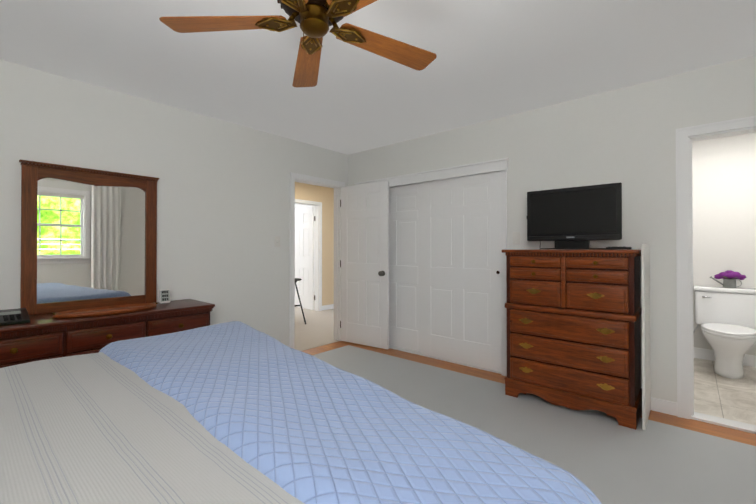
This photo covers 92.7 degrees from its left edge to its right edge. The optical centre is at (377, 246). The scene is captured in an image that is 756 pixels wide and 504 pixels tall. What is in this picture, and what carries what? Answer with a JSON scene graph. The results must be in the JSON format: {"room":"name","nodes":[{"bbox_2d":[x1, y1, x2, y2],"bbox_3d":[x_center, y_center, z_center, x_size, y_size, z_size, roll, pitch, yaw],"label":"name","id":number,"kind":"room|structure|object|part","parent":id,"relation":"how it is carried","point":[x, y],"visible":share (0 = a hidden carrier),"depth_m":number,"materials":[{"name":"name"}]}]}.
{"room":"bedroom","nodes":[
{"label":"bedroom","id":0,"kind":"room"},
{"bbox_2d":[0,59,347,345],"bbox_3d":[-1.886,-0.006,3.156,0.120,2.440,4.640,0,-1,41],"label":"wall","id":1,"kind":"structure","parent":0,"point":[223,204],"depth_m":3.25,"materials":[{"name":"paint"}]},
{"bbox_2d":[289,172,344,348],"bbox_3d":[-0.769,0.194,4.443,0.164,2.060,0.850,0,-1,41],"label":"door frame","id":2,"kind":"structure","parent":1,"relation":"attached to","point":[311,180],"depth_m":4.51,"materials":[{"name":"white wood"}]},
{"bbox_2d":[340,181,388,348],"bbox_3d":[-0.157,0.224,4.477,0.730,1.975,0.176,0,-1,41],"label":"bedroom door","id":3,"kind":"structure","parent":1,"relation":"in","point":[364,263],"depth_m":4.42,"materials":[{"name":"white wood"}]},
{"bbox_2d":[295,204,314,215],"bbox_3d":[-1.724,-0.028,6.854,4.480,2.540,5.200,0,-1,41],"label":"wall","id":4,"kind":"structure","parent":0,"point":[299,206],"depth_m":9.76,"materials":[{"name":"paint"}]},
{"bbox_2d":[295,182,333,305],"bbox_3d":[-1.459,0.020,6.624,0.120,2.440,5.000,0,-1,41],"label":"wall","id":5,"kind":"structure","parent":0,"point":[316,193],"depth_m":7.05,"materials":[{"name":"paint"}]},
{"bbox_2d":[295,206,313,309],"bbox_3d":[-1.503,0.233,7.220,0.711,2.000,0.175,0,-1,41],"label":"room door","id":6,"kind":"structure","parent":5,"relation":"in","point":[304,244],"depth_m":7.13,"materials":[{"name":"white wood"}]},
{"bbox_2d":[295,199,321,310],"bbox_3d":[-1.408,0.196,6.665,0.142,2.090,0.850,0,-1,41],"label":"door frame","id":7,"kind":"structure","parent":5,"relation":"attached to","point":[318,258],"depth_m":6.92,"materials":[{"name":"white wood"}]},
{"bbox_2d":[322,304,333,309],"bbox_3d":[-0.469,1.198,7.656,0.013,0.091,1.890,0,-1,41],"label":"baseboard","id":8,"kind":"structure","parent":5,"relation":"attached to","point":[331,306],"depth_m":7.06,"materials":[{"name":"white wood"}]},
{"bbox_2d":[0,0,755,154],"bbox_3d":[-0.216,-1.287,1.718,4.540,0.100,4.640,0,-1,41],"label":"ceiling","id":9,"kind":"structure","parent":0,"point":[495,59],"depth_m":2.34,"materials":[{"name":"paint"}]},
{"bbox_2d":[159,0,436,86],"bbox_3d":[-0.231,-1.018,1.485,1.190,0.442,1.235,0,-1,41],"label":"ceiling fan","id":10,"kind":"object","parent":9,"relation":"hanging from","point":[315,19],"visible":1,"depth_m":1.55,"materials":[{"name":"brown wood"}]},
{"bbox_3d":[-0.639,-0.941,1.524,0.522,0.006,0.142,0,9,3],"label":"blade","id":11,"kind":"part","parent":10,"relation":"part of","materials":[{"name":"brown wood"}]},
{"bbox_3d":[-0.364,-0.939,1.867,0.142,0.006,0.522,-9,2,-15],"label":"blade","id":12,"kind":"part","parent":10,"relation":"part of","materials":[{"name":"brown wood"}]},
{"bbox_3d":[0.026,-0.943,1.272,0.522,0.006,0.142,0,-10,39],"label":"blade","id":13,"kind":"part","parent":10,"relation":"part of","materials":[{"name":"brown wood"}]},
{"bbox_3d":[0.048,-0.940,1.711,0.522,0.006,0.142,0,-10,-33],"label":"blade","id":14,"kind":"part","parent":10,"relation":"part of","materials":[{"name":"brown wood"}]},
{"bbox_2d":[294,307,755,445],"bbox_3d":[-0.900,1.265,4.330,9.020,0.116,7.720,0,-1,41],"label":"floor","id":15,"kind":"structure","parent":0,"point":[719,400],"depth_m":3.15,"materials":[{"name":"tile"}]},
{"bbox_2d":[0,299,214,367],"bbox_3d":[-1.971,0.839,2.561,0.506,0.740,1.418,0,-1,41],"label":"dresser","id":16,"kind":"object","parent":15,"relation":"on","point":[38,337],"visible":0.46,"depth_m":2.34,"materials":[{"name":"brown wood"}]},
{"bbox_2d":[0,308,29,325],"bbox_3d":[-2.283,0.377,2.138,0.308,0.176,0.304,0,-1,41],"label":"phone","id":17,"kind":"object","parent":16,"relation":"on","point":[14,316],"visible":1,"depth_m":2.19,"materials":[{"name":"black plastic"}]},
{"bbox_2d":[19,159,158,314],"bbox_3d":[-2.124,-0.053,2.721,0.054,1.043,0.834,0,-1,41],"label":"mirror","id":18,"kind":"object","parent":16,"relation":"on","point":[88,238],"visible":0.98,"depth_m":2.68,"materials":[{"name":"brown wood"}]},
{"bbox_2d":[51,302,157,317],"bbox_3d":[-1.907,0.449,2.555,0.250,0.038,0.602,0,-1,41],"label":"tray","id":19,"kind":"object","parent":16,"relation":"on","point":[101,311],"visible":1,"depth_m":2.52,"materials":[{"name":"brown wood"}]},
{"bbox_2d":[159,289,169,303],"bbox_3d":[-1.773,0.413,2.989,0.065,0.116,0.080,0,-1,41],"label":"station","id":20,"kind":"object","parent":16,"relation":"on","point":[164,296],"visible":1,"depth_m":2.97,"materials":[{"name":"white plastic"}]},
{"bbox_2d":[295,278,305,323],"bbox_3d":[-1.404,0.871,5.656,0.416,0.720,0.428,0,-1,41],"label":"stool","id":21,"kind":"object","parent":15,"relation":"on","point":[297,279],"visible":0.42,"depth_m":5.66,"materials":[{"name":"black metal"}]},
{"bbox_2d":[312,345,755,503],"bbox_3d":[-0.013,1.199,1.933,3.800,0.011,3.320,0,-1,41],"label":"rug","id":22,"kind":"object","parent":15,"relation":"on","point":[604,458],"visible":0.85,"depth_m":2.23,"materials":[{"name":"grey carpet"}]},
{"bbox_2d":[0,321,601,503],"bbox_3d":[-0.840,0.565,0.840,2.161,1.238,2.267,0,-1,41],"label":"bed","id":23,"kind":"object","parent":22,"relation":"on","point":[235,412],"visible":1,"depth_m":0.91,"materials":[{"name":"blue fabric"}]},
{"bbox_2d":[641,244,650,429],"bbox_3d":[1.860,0.592,2.501,0.018,1.210,0.405,0,-1,41],"label":"board","id":24,"kind":"object","parent":22,"relation":"on","point":[645,314],"visible":1,"depth_m":2.39,"materials":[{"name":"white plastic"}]},
{"bbox_2d":[502,250,641,429],"bbox_3d":[1.494,0.619,2.798,0.910,1.185,0.488,0,-1,41],"label":"chest","id":25,"kind":"object","parent":15,"relation":"on","point":[573,329],"visible":0.94,"depth_m":2.59,"materials":[{"name":"brown wood"}]},
{"bbox_2d":[527,182,621,249],"bbox_3d":[1.514,-0.216,2.824,0.666,0.482,0.246,0,-1,41],"label":"tv","id":26,"kind":"object","parent":25,"relation":"on","point":[580,217],"visible":0.98,"depth_m":2.77,"materials":[{"name":"black plastic"}]},
{"bbox_2d":[606,246,631,249],"bbox_3d":[1.710,0.013,2.563,0.150,0.021,0.045,0,-1,41],"label":"remote","id":27,"kind":"object","parent":25,"relation":"on","point":[619,248],"visible":1,"depth_m":2.54,"materials":[{"name":"black plastic"}]},
{"bbox_2d":[693,285,755,378],"bbox_3d":[3.341,0.816,3.502,0.573,0.789,0.762,0,-1,41],"label":"toilet","id":28,"kind":"object","parent":15,"relation":"on","point":[725,318],"visible":0.96,"depth_m":3.50,"materials":[{"name":"ceramic"}]},
{"bbox_2d":[710,270,746,287],"bbox_3d":[3.562,0.332,3.675,0.274,0.178,0.132,0,-1,41],"label":"potted plant","id":29,"kind":"object","parent":28,"relation":"on","point":[729,277],"visible":1,"depth_m":3.63,"materials":[{"name":"purple plant"}]},
{"bbox_2d":[348,55,755,401],"bbox_3d":[1.310,-0.004,3.376,4.420,2.440,0.120,0,-1,41],"label":"wall","id":30,"kind":"structure","parent":0,"point":[625,137],"depth_m":2.79,"materials":[{"name":"paint"}]},
{"bbox_2d":[389,183,421,352],"bbox_3d":[0.186,0.246,4.372,0.965,1.925,0.025,0,-1,41],"label":"closet door","id":31,"kind":"structure","parent":30,"relation":"in","point":[405,266],"depth_m":4.24,"materials":[{"name":"white wood"}]},
{"bbox_2d":[354,157,508,375],"bbox_3d":[0.499,0.200,4.058,2.000,2.042,0.150,0,-1,41],"label":"trim","id":32,"kind":"structure","parent":30,"relation":"attached to","point":[495,165],"depth_m":3.49,"materials":[{"name":"white wood"}]},
{"bbox_2d":[422,171,501,371],"bbox_3d":[0.843,0.241,3.741,0.915,1.925,0.028,0,-1,41],"label":"closet door","id":33,"kind":"structure","parent":30,"relation":"in","point":[461,269],"depth_m":3.70,"materials":[{"name":"white wood"}]},
{"bbox_2d":[651,397,676,415],"bbox_3d":[1.668,1.164,2.968,1.225,0.095,0.013,0,-1,41],"label":"baseboard","id":34,"kind":"structure","parent":30,"relation":"attached to","point":[664,406],"depth_m":2.61,"materials":[{"name":"white wood"}]},
{"bbox_2d":[676,116,755,418],"bbox_3d":[2.481,0.185,2.344,0.830,2.045,0.142,0,-1,41],"label":"door frame","id":35,"kind":"structure","parent":30,"relation":"attached to","point":[686,137],"depth_m":2.54,"materials":[{"name":"white wood"}]},
{"bbox_2d":[692,133,755,355],"bbox_3d":[3.129,-0.057,3.109,1.320,2.540,1.860,0,-1,41],"label":"wall","id":36,"kind":"structure","parent":0,"point":[724,198],"depth_m":3.78,"materials":[{"name":"paint"}]},
{"bbox_2d":[694,347,755,366],"bbox_3d":[3.676,1.155,3.715,1.060,0.114,0.013,0,-1,41],"label":"baseboard","id":37,"kind":"structure","parent":36,"relation":"attached to","point":[700,353],"depth_m":3.83,"materials":[{"name":"white wood"}]}
]}

